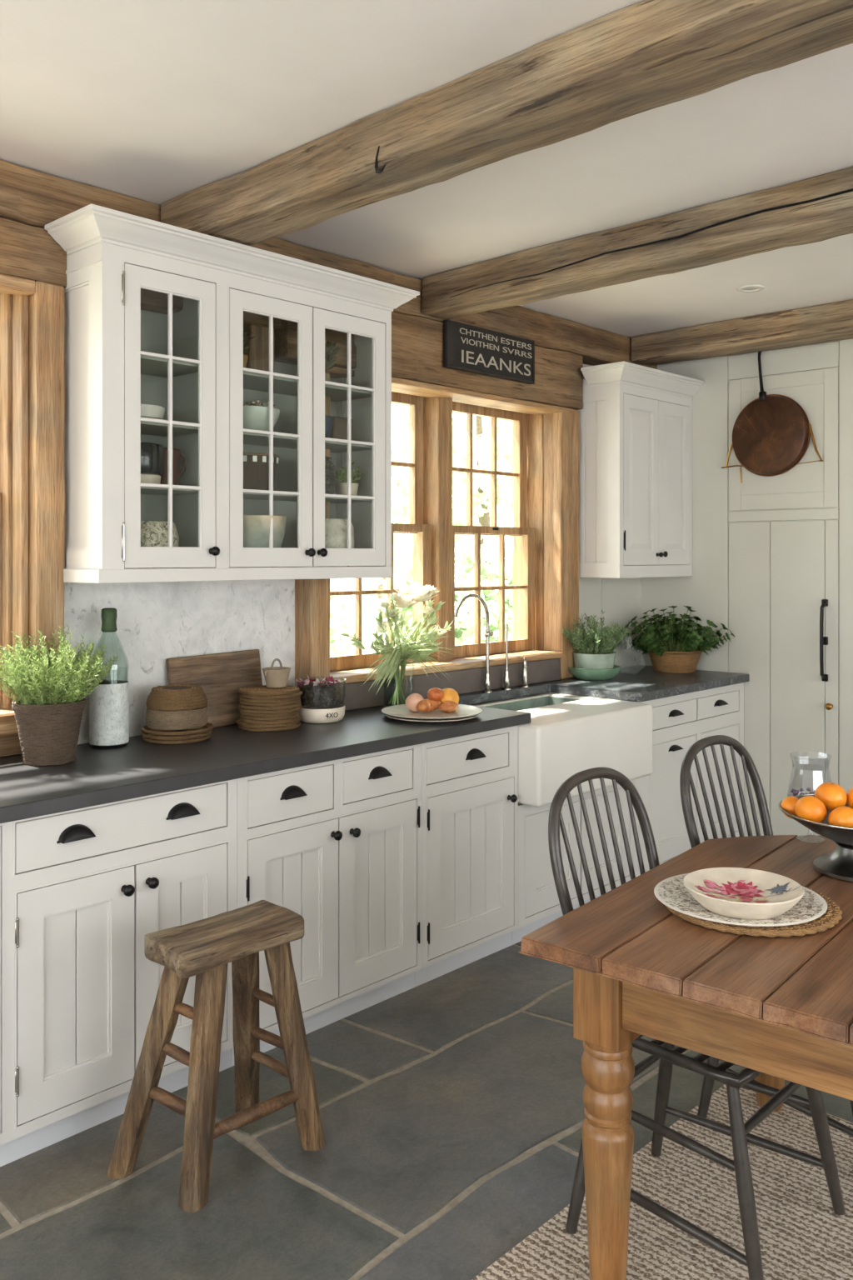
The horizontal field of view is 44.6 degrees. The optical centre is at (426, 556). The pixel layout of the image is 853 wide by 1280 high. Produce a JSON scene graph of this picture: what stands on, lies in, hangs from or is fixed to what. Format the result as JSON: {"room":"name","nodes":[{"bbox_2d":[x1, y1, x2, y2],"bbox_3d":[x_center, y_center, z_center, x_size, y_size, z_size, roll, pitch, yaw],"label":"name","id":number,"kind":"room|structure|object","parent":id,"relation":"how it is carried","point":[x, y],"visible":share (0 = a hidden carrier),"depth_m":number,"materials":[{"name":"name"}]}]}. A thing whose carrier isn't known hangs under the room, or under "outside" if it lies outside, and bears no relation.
{"room":"farmhouse kitchen","nodes":[
{"label":"farmhouse kitchen","id":0,"kind":"room"},
{"bbox_2d":[11,698,86,765],"bbox_3d":[-1.124,0.518,3.099,0.211,0.182,0.211,0,0,43],"label":"pot","id":1,"kind":"object","parent":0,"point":[48,730],"depth_m":3.03,"materials":[{"name":"wicker"}]},
{"bbox_2d":[65,363,639,744],"bbox_3d":[-1.204,0.170,3.474,0.220,2.700,7.200,0,0,43],"label":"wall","id":2,"kind":"structure","parent":0,"point":[157,622],"depth_m":3.64,"materials":[{"name":"paint"}]},
{"bbox_2d":[0,273,64,757],"bbox_3d":[-1.630,-0.136,2.940,0.313,1.488,1.143,0,0,43],"label":"window","id":3,"kind":"structure","parent":2,"relation":"in","point":[32,312],"depth_m":3.21,"materials":[{"name":"brown wood"}]},
{"bbox_2d":[0,217,279,330],"bbox_3d":[-2.077,-0.930,2.352,0.164,0.181,4.330,0,0,43],"label":"beam","id":4,"kind":"structure","parent":2,"relation":"attached to","point":[27,252],"depth_m":3.19,"materials":[{"name":"wood"}]},
{"bbox_2d":[44,203,419,583],"bbox_3d":[-0.636,-0.469,3.631,0.386,1.098,1.373,0,0,43],"label":"upper cabinet","id":5,"kind":"object","parent":2,"relation":"attached to","point":[121,354],"visible":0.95,"depth_m":3.45,"materials":[{"name":"paint"}]},
{"bbox_2d":[140,442,164,484],"bbox_3d":[-0.935,-0.297,3.358,0.172,0.132,0.172,0,0,43],"label":"stoneware crock","id":6,"kind":"object","parent":5,"relation":"on","point":[152,454],"visible":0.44,"depth_m":3.31,"materials":[{"name":"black ceramic"}]},
{"bbox_2d":[140,403,164,419],"bbox_3d":[-0.943,-0.459,3.365,0.187,0.050,0.186,0,0,43],"label":"ribbed bowl","id":7,"kind":"object","parent":5,"relation":"on","point":[149,411],"visible":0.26,"depth_m":3.31,"materials":[{"name":"white ceramic"}]},
{"bbox_2d":[135,520,179,568],"bbox_3d":[-0.904,-0.038,3.377,0.194,0.151,0.196,0,0,43],"label":"patterned bowl","id":8,"kind":"object","parent":5,"relation":"in","point":[153,533],"visible":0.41,"depth_m":3.30,"materials":[{"name":"ceramic"}]},
{"bbox_2d":[140,355,198,377],"bbox_3d":[-0.943,-0.630,3.387,0.252,0.016,0.403,0,0,43],"label":"shelf","id":9,"kind":"object","parent":5,"relation":"attached to","point":[151,367],"depth_m":3.44,"materials":[{"name":"paint"}]},
{"bbox_2d":[140,420,198,436],"bbox_3d":[-0.943,-0.425,3.387,0.252,0.016,0.403,0,0,43],"label":"shelf","id":10,"kind":"object","parent":5,"relation":"attached to","point":[147,429],"depth_m":3.44,"materials":[{"name":"paint"}]},
{"bbox_2d":[140,486,198,494],"bbox_3d":[-0.943,-0.222,3.387,0.252,0.016,0.403,0,0,43],"label":"shelf","id":11,"kind":"object","parent":5,"relation":"attached to","point":[144,490],"depth_m":3.41,"materials":[{"name":"paint"}]},
{"bbox_2d":[160,447,186,484],"bbox_3d":[-0.869,-0.296,3.486,0.096,0.130,0.096,0,0,43],"label":"jug","id":12,"kind":"object","parent":5,"relation":"on","point":[177,452],"visible":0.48,"depth_m":3.46,"materials":[{"name":"ceramic"}]},
{"bbox_2d":[243,321,254,367],"bbox_3d":[-0.666,-0.730,3.625,0.140,0.182,0.110,0,0,-31],"label":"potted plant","id":13,"kind":"object","parent":5,"relation":"on","point":[246,337],"visible":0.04,"depth_m":3.63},
{"bbox_2d":[243,324,274,372],"bbox_3d":[-0.614,-0.732,3.742,0.080,0.185,0.110,0,0,43],"label":"wooden box","id":14,"kind":"object","parent":5,"relation":"on","point":[257,352],"visible":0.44,"depth_m":3.70,"materials":[{"name":"brown wood"}]},
{"bbox_2d":[233,515,286,567],"bbox_3d":[-0.619,-0.053,3.664,0.248,0.180,0.248,0,0,43],"label":"bowl","id":15,"kind":"object","parent":5,"relation":"in","point":[256,527],"visible":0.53,"depth_m":3.56,"materials":[{"name":"white ceramic"}]},
{"bbox_2d":[243,452,279,490],"bbox_3d":[-0.625,-0.294,3.664,0.215,0.128,0.214,0,0,43],"label":"basket","id":16,"kind":"object","parent":5,"relation":"on","point":[256,465],"visible":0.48,"depth_m":3.58,"materials":[{"name":"brown"}]},
{"bbox_2d":[243,405,279,430],"bbox_3d":[-0.622,-0.475,3.661,0.210,0.082,0.210,0,0,43],"label":"bowl","id":17,"kind":"object","parent":5,"relation":"on","point":[255,417],"visible":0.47,"depth_m":3.58,"materials":[{"name":"green ceramic"}]},
{"bbox_2d":[243,371,371,401],"bbox_3d":[-0.530,-0.630,3.825,0.252,0.016,0.750,0,0,43],"label":"shelf","id":18,"kind":"object","parent":5,"relation":"attached to","point":[254,384],"depth_m":3.88,"materials":[{"name":"paint"}]},
{"bbox_2d":[243,432,371,453],"bbox_3d":[-0.530,-0.425,3.825,0.252,0.016,0.750,0,0,43],"label":"shelf","id":19,"kind":"object","parent":5,"relation":"attached to","point":[252,442],"depth_m":3.90,"materials":[{"name":"paint"}]},
{"bbox_2d":[243,492,371,503],"bbox_3d":[-0.530,-0.222,3.825,0.252,0.016,0.750,0,0,43],"label":"shelf","id":20,"kind":"object","parent":5,"relation":"attached to","point":[248,497],"depth_m":3.90,"materials":[{"name":"paint"}]},
{"bbox_2d":[325,456,335,494],"bbox_3d":[-0.407,-0.301,3.888,0.132,0.140,0.132,0,0,43],"label":"jar","id":21,"kind":"object","parent":5,"relation":"on","point":[330,468],"visible":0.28,"depth_m":3.85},
{"bbox_2d":[325,338,341,381],"bbox_3d":[-0.394,-0.730,3.916,0.147,0.182,0.131,0,0,-8],"label":"bunch","id":22,"kind":"object","parent":5,"relation":"on","point":[331,350],"visible":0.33,"depth_m":3.90,"materials":[{"name":"green plant"}]},
{"bbox_2d":[323,518,354,566],"bbox_3d":[-0.377,-0.052,3.935,0.210,0.179,0.211,0,0,43],"label":"tureen","id":23,"kind":"object","parent":5,"relation":"on","point":[336,530],"visible":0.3,"depth_m":3.85,"materials":[{"name":"ceramic"}]},
{"bbox_2d":[329,415,353,440],"bbox_3d":[-0.346,-0.483,3.996,0.090,0.098,0.100,0,0,43],"label":"wooden crate","id":24,"kind":"object","parent":5,"relation":"on","point":[339,429],"visible":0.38,"depth_m":3.95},
{"bbox_2d":[335,460,364,495],"bbox_3d":[-0.298,-0.299,3.997,0.116,0.136,0.127,0,0,43],"label":"potted plant","id":25,"kind":"object","parent":5,"relation":"on","point":[342,477],"visible":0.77,"depth_m":3.97,"materials":[{"name":"green plant"}]},
{"bbox_2d":[0,159,658,369],"bbox_3d":[-1.153,-1.094,3.296,0.155,0.170,6.970,0,0,43],"label":"beam","id":26,"kind":"structure","parent":2,"relation":"attached to","point":[28,196],"depth_m":4.02,"materials":[{"name":"wood"}]},
{"bbox_2d":[295,658,559,710],"bbox_3d":[0.073,0.554,4.591,0.112,0.108,1.593,0,0,43],"label":"trim","id":27,"kind":"structure","parent":2,"relation":"attached to","point":[358,696],"depth_m":4.54,"materials":[{"name":"stone"}]},
{"bbox_2d":[274,310,583,409],"bbox_3d":[0.074,-0.877,4.616,0.182,0.286,1.910,0,0,43],"label":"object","id":28,"kind":"structure","parent":2,"relation":"attached to","point":[417,342],"depth_m":4.46,"materials":[{"name":"wood"}]},
{"bbox_2d":[443,319,534,384],"bbox_3d":[0.291,-0.916,4.691,0.030,0.203,0.614,0,0,43],"label":"wall sign","id":29,"kind":"object","parent":28,"relation":"attached to","point":[467,347],"visible":1,"depth_m":4.66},
{"bbox_2d":[295,366,579,685],"bbox_3d":[0.060,-0.086,4.720,0.333,1.388,1.767,0,0,43],"label":"window","id":30,"kind":"structure","parent":2,"relation":"in","point":[545,531],"depth_m":4.94,"materials":[{"name":"brown wood"}]},
{"bbox_2d":[579,577,640,667],"bbox_3d":[0.946,0.345,5.601,0.026,0.530,0.755,0,0,43],"label":"backsplash","id":31,"kind":"structure","parent":2,"relation":"attached to","point":[620,598],"depth_m":5.68,"materials":[{"name":"paint"}]},
{"bbox_2d":[578,361,704,578],"bbox_3d":[1.077,-0.418,5.436,0.400,1.047,0.784,0,0,43],"label":"upper cabinet","id":32,"kind":"object","parent":2,"relation":"attached to","point":[636,421],"visible":0.96,"depth_m":5.26,"materials":[{"name":"paint"}]},
{"bbox_2d":[0,0,852,337],"bbox_3d":[0.891,-1.240,1.359,6.170,0.120,7.400,0,0,43],"label":"ceiling","id":33,"kind":"structure","parent":0,"point":[157,102],"depth_m":2.86,"materials":[{"name":"paint"}]},
{"bbox_2d":[161,0,852,246],"bbox_3d":[1.218,-1.099,1.615,5.605,0.160,0.208,0,0,43],"label":"ceiling beam","id":34,"kind":"structure","parent":33,"relation":"attached to","point":[645,55],"depth_m":2.46,"materials":[{"name":"wood"}]},
{"bbox_2d":[421,166,852,319],"bbox_3d":[2.067,-1.097,2.514,5.605,0.164,0.189,0,0,43],"label":"ceiling beam","id":35,"kind":"structure","parent":33,"relation":"attached to","point":[817,208],"depth_m":3.63,"materials":[{"name":"wood"}]},
{"bbox_2d":[630,299,852,365],"bbox_3d":[3.200,-1.107,3.714,5.605,0.146,0.230,0,0,43],"label":"ceiling beam","id":36,"kind":"structure","parent":33,"relation":"attached to","point":[832,321],"depth_m":5.13,"materials":[{"name":"wood"}]},
{"bbox_2d":[736,285,764,292],"bbox_3d":[1.425,-1.177,4.568,0.120,0.005,0.120,0,0,43],"label":"recessed light","id":37,"kind":"object","parent":33,"relation":"in","point":[748,288],"visible":1,"depth_m":4.57,"materials":[{"name":"white plastic"}]},
{"bbox_2d":[0,940,852,1279],"bbox_3d":[0.891,1.550,1.359,6.170,0.060,7.400,0,0,43],"label":"floor","id":38,"kind":"structure","parent":0,"point":[452,1107],"depth_m":2.61,"materials":[{"name":"stone"}]},
{"bbox_2d":[0,778,237,1166],"bbox_3d":[-1.189,1.086,2.823,0.635,0.868,1.233,0,0,43],"label":"base cabinet","id":39,"kind":"object","parent":38,"relation":"on","point":[82,890],"visible":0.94,"depth_m":2.75,"materials":[{"name":"paint"}]},
{"bbox_2d":[0,702,530,823],"bbox_3d":[-0.727,0.630,3.337,0.659,0.040,2.615,0,0,43],"label":"countertop","id":40,"kind":"structure","parent":39,"relation":"on","point":[98,775],"depth_m":3.18,"materials":[{"name":"stone"}]},
{"bbox_2d":[0,624,118,765],"bbox_3d":[-1.103,0.406,3.078,0.346,0.407,0.385,0,0,43],"label":"potted herb","id":41,"kind":"object","parent":40,"relation":"on","point":[48,712],"visible":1,"depth_m":3.03,"materials":[{"name":"plant"}]},
{"bbox_2d":[89,607,129,746],"bbox_3d":[-1.023,0.388,3.352,0.122,0.444,0.122,0,0,43],"label":"glass bottle","id":42,"kind":"object","parent":40,"relation":"on","point":[109,702],"visible":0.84,"depth_m":3.30,"materials":[{"name":"glass"}]},
{"bbox_2d":[142,733,211,744],"bbox_3d":[-0.834,0.603,3.475,0.225,0.016,0.225,0,0,43],"label":"woven tray","id":43,"kind":"object","parent":40,"relation":"on","point":[205,737],"visible":0.48,"depth_m":3.38,"materials":[{"name":"brown wicker"}]},
{"bbox_2d":[140,730,212,739],"bbox_3d":[-0.834,0.588,3.473,0.233,0.016,0.233,0,0,43],"label":"woven tray","id":44,"kind":"object","parent":43,"relation":"on","point":[144,734],"visible":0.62,"depth_m":3.38,"materials":[{"name":"brown wicker"}]},
{"bbox_2d":[141,722,214,735],"bbox_3d":[-0.831,0.574,3.475,0.237,0.016,0.237,0,0,43],"label":"woven tray","id":45,"kind":"object","parent":44,"relation":"on","point":[207,727],"visible":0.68,"depth_m":3.41,"materials":[{"name":"brown wicker"}]},
{"bbox_2d":[145,684,209,730],"bbox_3d":[-0.834,0.501,3.476,0.207,0.130,0.207,0,0,43],"label":"lidded basket","id":46,"kind":"object","parent":45,"relation":"on","point":[177,707],"visible":1,"depth_m":3.40,"materials":[{"name":"wicker"}]},
{"bbox_2d":[166,649,262,727],"bbox_3d":[-0.752,0.480,3.743,0.054,0.267,0.400,0,0,43],"label":"cutting board","id":47,"kind":"object","parent":40,"relation":"on","point":[221,676],"visible":0.49,"depth_m":3.74,"materials":[{"name":"brown wood"}]},
{"bbox_2d":[237,721,300,731],"bbox_3d":[-0.563,0.603,3.727,0.225,0.012,0.225,0,0,43],"label":"woven mat","id":48,"kind":"object","parent":40,"relation":"on","point":[297,725],"visible":0.24,"depth_m":3.63,"materials":[{"name":"brown wicker"}]},
{"bbox_2d":[235,719,299,727],"bbox_3d":[-0.569,0.591,3.733,0.228,0.012,0.228,0,0,28],"label":"woven mat","id":49,"kind":"object","parent":48,"relation":"on","point":[238,722],"visible":0.24,"depth_m":3.64,"materials":[{"name":"brown wicker"}]},
{"bbox_2d":[239,714,302,724],"bbox_3d":[-0.558,0.578,3.733,0.224,0.012,0.224,0,0,27],"label":"woven mat","id":50,"kind":"object","parent":49,"relation":"on","point":[299,717],"visible":0.3,"depth_m":3.64,"materials":[{"name":"brown wicker"}]},
{"bbox_2d":[240,712,299,719],"bbox_3d":[-0.564,0.566,3.737,0.213,0.012,0.213,0,0,11],"label":"woven mat","id":51,"kind":"object","parent":50,"relation":"on","point":[295,715],"visible":0.24,"depth_m":3.65,"materials":[{"name":"brown wicker"}]},
{"bbox_2d":[239,710,299,716],"bbox_3d":[-0.564,0.553,3.735,0.215,0.012,0.215,0,0,-41],"label":"woven mat","id":52,"kind":"object","parent":51,"relation":"on","point":[297,711],"visible":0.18,"depth_m":3.64,"materials":[{"name":"brown wicker"}]},
{"bbox_2d":[238,705,302,713],"bbox_3d":[-0.560,0.541,3.730,0.229,0.012,0.229,0,0,-8],"label":"woven mat","id":53,"kind":"object","parent":52,"relation":"on","point":[242,709],"visible":0.29,"depth_m":3.64,"materials":[{"name":"brown wicker"}]},
{"bbox_2d":[239,701,301,709],"bbox_3d":[-0.561,0.528,3.732,0.223,0.012,0.223,0,0,1],"label":"woven mat","id":54,"kind":"object","parent":53,"relation":"on","point":[297,704],"visible":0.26,"depth_m":3.64,"materials":[{"name":"brown wicker"}]},
{"bbox_2d":[239,698,300,705],"bbox_3d":[-0.562,0.516,3.739,0.220,0.012,0.220,0,0,-41],"label":"woven mat","id":55,"kind":"object","parent":54,"relation":"on","point":[298,700],"visible":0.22,"depth_m":3.65,"materials":[{"name":"brown wicker"}]},
{"bbox_2d":[239,695,300,702],"bbox_3d":[-0.562,0.503,3.733,0.218,0.012,0.218,0,0,-12],"label":"woven mat","id":56,"kind":"object","parent":55,"relation":"on","point":[247,699],"visible":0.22,"depth_m":3.64,"materials":[{"name":"brown wicker"}]},
{"bbox_2d":[240,690,302,699],"bbox_3d":[-0.557,0.491,3.732,0.224,0.012,0.224,0,0,27],"label":"woven mat","id":57,"kind":"object","parent":56,"relation":"on","point":[299,692],"visible":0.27,"depth_m":3.64,"materials":[{"name":"brown wicker"}]},
{"bbox_2d":[238,685,299,694],"bbox_3d":[-0.565,0.478,3.731,0.218,0.012,0.218,0,0,-29],"label":"woven mat","id":58,"kind":"object","parent":57,"relation":"on","point":[262,689],"visible":0.97,"depth_m":3.69,"materials":[{"name":"brown wicker"}]},
{"bbox_2d":[262,658,291,687],"bbox_3d":[-0.542,0.418,3.760,0.106,0.102,0.106,0,0,-12],"label":"bucket","id":59,"kind":"object","parent":58,"relation":"on","point":[275,677],"visible":1,"depth_m":3.73,"materials":[{"name":"ceramic"}]},
{"bbox_2d":[299,704,345,723],"bbox_3d":[-0.395,0.583,3.872,0.184,0.055,0.184,0,0,43],"label":"bowl","id":60,"kind":"object","parent":40,"relation":"on","point":[335,713],"visible":0.86,"depth_m":3.80,"materials":[{"name":"ceramic"}]},
{"bbox_2d":[295,675,345,707],"bbox_3d":[-0.395,0.501,3.872,0.190,0.114,0.190,0,0,43],"label":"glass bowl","id":61,"kind":"object","parent":60,"relation":"in","point":[324,692],"visible":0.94,"depth_m":3.80,"materials":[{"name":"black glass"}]},
{"bbox_2d":[340,581,454,706],"bbox_3d":[-0.063,0.356,4.152,0.276,0.507,0.536,0,0,38],"label":"flower vase","id":62,"kind":"object","parent":40,"relation":"on","point":[422,646],"visible":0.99,"depth_m":4.18,"materials":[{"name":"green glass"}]},
{"bbox_2d":[385,714,478,722],"bbox_3d":[0.021,0.602,3.948,0.354,0.014,0.354,0,0,43],"label":"platter","id":63,"kind":"object","parent":40,"relation":"on","point":[387,715],"visible":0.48,"depth_m":3.84,"materials":[{"name":"beige ceramic"}]},
{"bbox_2d":[381,704,482,719],"bbox_3d":[0.021,0.589,3.948,0.382,0.014,0.382,0,0,43],"label":"platter","id":64,"kind":"object","parent":63,"relation":"on","point":[402,711],"visible":0.78,"depth_m":3.92,"materials":[{"name":"ceramic"}]},
{"bbox_2d":[405,693,423,712],"bbox_3d":[-0.044,0.555,3.953,0.070,0.072,0.074,0,0,43],"label":"peach","id":65,"kind":"object","parent":64,"relation":"on","point":[412,702],"visible":0.87,"depth_m":3.93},
{"bbox_2d":[416,698,441,712],"bbox_3d":[0.005,0.565,3.949,0.061,0.050,0.125,0,0,43],"label":"croissant","id":66,"kind":"object","parent":64,"relation":"on","point":[427,705],"visible":0.98,"depth_m":3.92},
{"bbox_2d":[439,700,458,712],"bbox_3d":[0.085,0.569,3.942,0.066,0.043,0.082,0,0,43],"label":"bread roll","id":67,"kind":"object","parent":64,"relation":"on","point":[448,706],"visible":1,"depth_m":3.92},
{"bbox_2d":[440,688,459,704],"bbox_3d":[0.081,0.547,4.013,0.088,0.080,0.092,0,0,43],"label":"fruit","id":68,"kind":"object","parent":64,"relation":"on","point":[450,694],"visible":0.58,"depth_m":3.98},
{"bbox_2d":[473,693,652,806],"bbox_3d":[0.510,0.808,4.483,0.572,0.314,0.836,0,0,43],"label":"sink","id":69,"kind":"object","parent":40,"relation":"in","point":[566,736],"visible":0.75,"depth_m":4.26,"materials":[{"name":"ceramic"}]},
{"bbox_2d":[106,900,325,1212],"bbox_3d":[-0.524,1.217,2.631,0.321,0.606,0.471,0,0,43],"label":"wooden stool","id":70,"kind":"object","parent":38,"relation":"on","point":[205,947],"visible":1,"depth_m":2.54,"materials":[{"name":"brown wood"}]},
{"bbox_2d":[230,744,421,1066],"bbox_3d":[-0.494,1.086,3.559,0.635,0.868,0.790,0,0,43],"label":"base cabinet","id":71,"kind":"object","parent":38,"relation":"on","point":[336,845],"visible":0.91,"depth_m":3.38,"materials":[{"name":"paint"}]},
{"bbox_2d":[415,725,518,986],"bbox_3d":[-0.036,1.086,4.045,0.635,0.868,0.543,0,0,43],"label":"base cabinet","id":72,"kind":"object","parent":38,"relation":"on","point":[470,782],"visible":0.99,"depth_m":3.84,"materials":[{"name":"paint"}]},
{"bbox_2d":[511,779,634,944],"bbox_3d":[0.428,1.246,4.560,0.602,0.548,0.841,0,0,43],"label":"base cabinet","id":73,"kind":"object","parent":38,"relation":"on","point":[539,905],"visible":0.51,"depth_m":4.26,"materials":[{"name":"paint"}]},
{"bbox_2d":[529,682,744,877],"bbox_3d":[1.088,1.086,5.241,0.626,0.868,1.054,0,0,43],"label":"base cabinet","id":74,"kind":"object","parent":38,"relation":"on","point":[679,722],"visible":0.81,"depth_m":4.98,"materials":[{"name":"paint"}]},
{"bbox_2d":[458,665,749,704],"bbox_3d":[0.808,0.630,4.959,0.652,0.040,1.850,0,0,43],"label":"countertop","id":75,"kind":"structure","parent":74,"relation":"on","point":[641,683],"depth_m":4.95,"materials":[{"name":"stone"}]},
{"bbox_2d":[455,593,494,693],"bbox_3d":[0.214,0.387,4.591,0.042,0.446,0.272,0,0,35],"label":"gooseneck faucet","id":76,"kind":"object","parent":75,"relation":"on","point":[487,682],"visible":1,"depth_m":4.67,"materials":[{"name":"silver metal"}]},
{"bbox_2d":[502,624,511,689],"bbox_3d":[0.368,0.460,4.775,0.042,0.300,0.042,0,0,43],"label":"sprayer","id":77,"kind":"object","parent":75,"relation":"on","point":[507,679],"visible":1,"depth_m":4.77,"materials":[{"name":"silver metal"}]},
{"bbox_2d":[560,609,630,679],"bbox_3d":[0.821,0.436,5.200,0.339,0.346,0.339,0,0,-21],"label":"potted herb","id":78,"kind":"object","parent":75,"relation":"on","point":[595,660],"visible":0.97,"depth_m":5.13,"materials":[{"name":"plant"}]},
{"bbox_2d":[649,651,701,673],"bbox_3d":[1.319,0.557,5.527,0.276,0.104,0.274,0,0,43],"label":"basket","id":79,"kind":"object","parent":75,"relation":"on","point":[670,662],"depth_m":5.42,"materials":[{"name":"wicker"}]},
{"bbox_2d":[619,605,734,673],"bbox_3d":[1.278,0.436,5.475,0.592,0.346,0.443,0,0,43],"label":"potted plant","id":80,"kind":"object","parent":75,"relation":"on","point":[660,638],"visible":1,"depth_m":5.42,"materials":[{"name":"plant"}]},
{"bbox_2d":[471,1084,852,1279],"bbox_3d":[1.234,1.514,1.689,2.325,0.010,1.450,0,0,43],"label":"jute rug","id":81,"kind":"object","parent":38,"relation":"on","point":[802,1236],"visible":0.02,"depth_m":2.37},
{"bbox_2d":[518,835,852,1279],"bbox_3d":[0.997,1.134,2.220,1.104,0.748,1.229,0,0,38],"label":"dining table","id":82,"kind":"object","parent":81,"relation":"on","point":[781,1008],"visible":0.87,"depth_m":2.05,"materials":[{"name":"brown wood"}]},
{"bbox_2d":[665,887,842,937],"bbox_3d":[0.700,0.751,2.251,0.371,0.016,0.371,0,0,-27],"label":"woven placemat","id":83,"kind":"object","parent":82,"relation":"on","point":[832,917],"visible":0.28,"depth_m":2.10,"materials":[{"name":"wicker"}]},
{"bbox_2d":[654,873,827,926],"bbox_3d":[0.675,0.739,2.248,0.358,0.012,0.358,0,0,43],"label":"charger plate","id":84,"kind":"object","parent":83,"relation":"on","point":[672,892],"visible":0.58,"depth_m":2.18,"materials":[{"name":"ceramic"}]},
{"bbox_2d":[683,867,804,919],"bbox_3d":[0.667,0.715,2.192,0.245,0.049,0.245,0,0,43],"label":"bowl","id":85,"kind":"object","parent":84,"relation":"on","point":[734,892],"visible":1,"depth_m":2.20,"materials":[{"name":"beige ceramic"}]},
{"bbox_2d":[695,880,768,902],"bbox_3d":[0.645,0.708,2.211,0.147,0.015,0.128,0,0,8],"label":"flower","id":86,"kind":"object","parent":85,"relation":"on","point":[733,891],"depth_m":2.22,"materials":[{"name":"pink ceramic"}]},
{"bbox_2d":[778,793,852,881],"bbox_3d":[1.047,0.686,2.511,0.374,0.147,0.374,0,0,43],"label":"pedestal bowl","id":87,"kind":"object","parent":82,"relation":"on","point":[838,864],"visible":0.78,"depth_m":2.46,"materials":[{"name":"grey metal"}]},
{"bbox_2d":[780,795,799,818],"bbox_3d":[0.898,0.615,2.551,0.054,0.052,0.052,0,0,-18],"label":"orange","id":88,"kind":"object","parent":87,"relation":"on","point":[788,803],"visible":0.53,"depth_m":2.54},
{"bbox_2d":[795,795,827,823],"bbox_3d":[0.913,0.603,2.471,0.071,0.068,0.072,0,0,-25],"label":"orange","id":89,"kind":"object","parent":87,"relation":"on","point":[809,807],"visible":0.91,"depth_m":2.44,"materials":[{"name":"food"}]},
{"bbox_2d":[815,782,847,810],"bbox_3d":[0.982,0.582,2.523,0.074,0.067,0.073,0,0,-25],"label":"orange","id":90,"kind":"object","parent":87,"relation":"in","point":[833,796],"visible":0.8,"depth_m":2.50,"materials":[{"name":"food"}]},
{"bbox_2d":[828,805,852,827],"bbox_3d":[0.974,0.615,2.426,0.069,0.066,0.066,0,0,-28],"label":"orange","id":91,"kind":"object","parent":87,"relation":"in","point":[842,816],"visible":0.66,"depth_m":2.40,"materials":[{"name":"food"}]},
{"bbox_2d":[548,766,845,1279],"bbox_3d":[0.599,1.018,2.391,0.575,0.981,0.504,0,0,43],"label":"chair","id":92,"kind":"object","parent":81,"relation":"on","point":[668,1055],"visible":0.61,"depth_m":2.38,"materials":[{"name":"paint"}]},
{"bbox_2d":[680,735,852,1136],"bbox_3d":[1.022,1.018,2.854,0.504,0.981,0.574,0,0,-44],"label":"chair","id":93,"kind":"object","parent":81,"relation":"on","point":[686,777],"visible":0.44,"depth_m":2.99,"materials":[{"name":"paint"}]},
{"bbox_2d":[573,650,616,669],"bbox_3d":[0.840,0.538,5.210,0.218,0.118,0.218,0,0,43],"label":"pot","id":94,"kind":"object","parent":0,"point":[585,659],"depth_m":5.13,"materials":[{"name":"white ceramic"}]},
{"bbox_2d":[640,337,852,793],"bbox_3d":[3.297,0.170,3.893,5.750,2.700,0.012,0,0,43],"label":"wall","id":95,"kind":"structure","parent":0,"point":[706,591],"depth_m":5.51,"materials":[{"name":"paint"}]},
{"bbox_2d":[728,366,839,784],"bbox_3d":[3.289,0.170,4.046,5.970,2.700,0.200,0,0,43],"label":"door frame","id":96,"kind":"structure","parent":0,"point":[836,367],"depth_m":5.19,"materials":[{"name":"paint"}]},
{"bbox_2d":[731,350,810,476],"bbox_3d":[1.749,-0.738,5.309,0.420,0.655,0.050,0,0,43],"label":"copper pan","id":97,"kind":"object","parent":96,"relation":"hanging from","point":[772,434],"visible":0.98,"depth_m":5.28,"materials":[{"name":"metal"}]},
{"bbox_2d":[721,424,823,483],"bbox_3d":[1.762,-0.523,5.318,0.542,0.277,0.017,0,0,43],"label":"bracket","id":98,"kind":"object","parent":96,"relation":"attached to","point":[811,428],"visible":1,"depth_m":5.19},
{"bbox_2d":[729,520,839,836],"bbox_3d":[1.791,0.664,5.277,0.580,1.688,0.066,0,0,43],"label":"door","id":99,"kind":"structure","parent":96,"relation":"in","point":[784,576],"depth_m":5.28,"materials":[{"name":"paint"}]},
{"bbox_2d":[729,367,839,510],"bbox_3d":[1.810,-0.585,5.297,0.580,0.686,0.012,0,0,43],"label":"panel","id":100,"kind":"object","parent":96,"relation":"attached to","point":[815,484],"depth_m":5.23,"materials":[{"name":"paint"}]},
{"label":"outside","id":101,"kind":"structure","parent":0,"visible":0},
{"bbox_2d":[330,588,497,655],"bbox_3d":[-16.187,1.920,29.032,56.600,0.200,60.000,0,0,43],"label":"ground","id":102,"kind":"structure","parent":101,"point":[368,599],"depth_m":26.88,"materials":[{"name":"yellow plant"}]},
{"bbox_2d":[330,578,372,656],"bbox_3d":[-1.927,0.588,11.334,2.577,1.835,2.371,0,0,23],"label":"tree","id":103,"kind":"object","parent":102,"relation":"on","point":[343,604],"visible":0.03,"depth_m":11.15,"materials":[{"name":"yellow plant"}]},
{"bbox_2d":[375,403,489,632],"bbox_3d":[-1.081,-2.507,25.012,5.306,8.658,5.324,0,0,-38],"label":"tree","id":104,"kind":"object","parent":102,"relation":"on","point":[402,536],"visible":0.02,"depth_m":24.97,"materials":[{"name":"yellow plant"}]},
{"bbox_2d":[363,535,513,645],"bbox_3d":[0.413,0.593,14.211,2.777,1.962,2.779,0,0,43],"label":"window pane","id":105,"kind":"object","parent":102,"relation":"on","point":[402,567],"visible":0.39,"depth_m":13.72,"materials":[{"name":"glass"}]},
{"bbox_2d":[391,403,513,594],"bbox_3d":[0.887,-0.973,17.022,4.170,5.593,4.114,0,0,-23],"label":"window pane","id":106,"kind":"object","parent":102,"relation":"on","point":[481,482],"visible":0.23,"depth_m":16.12,"materials":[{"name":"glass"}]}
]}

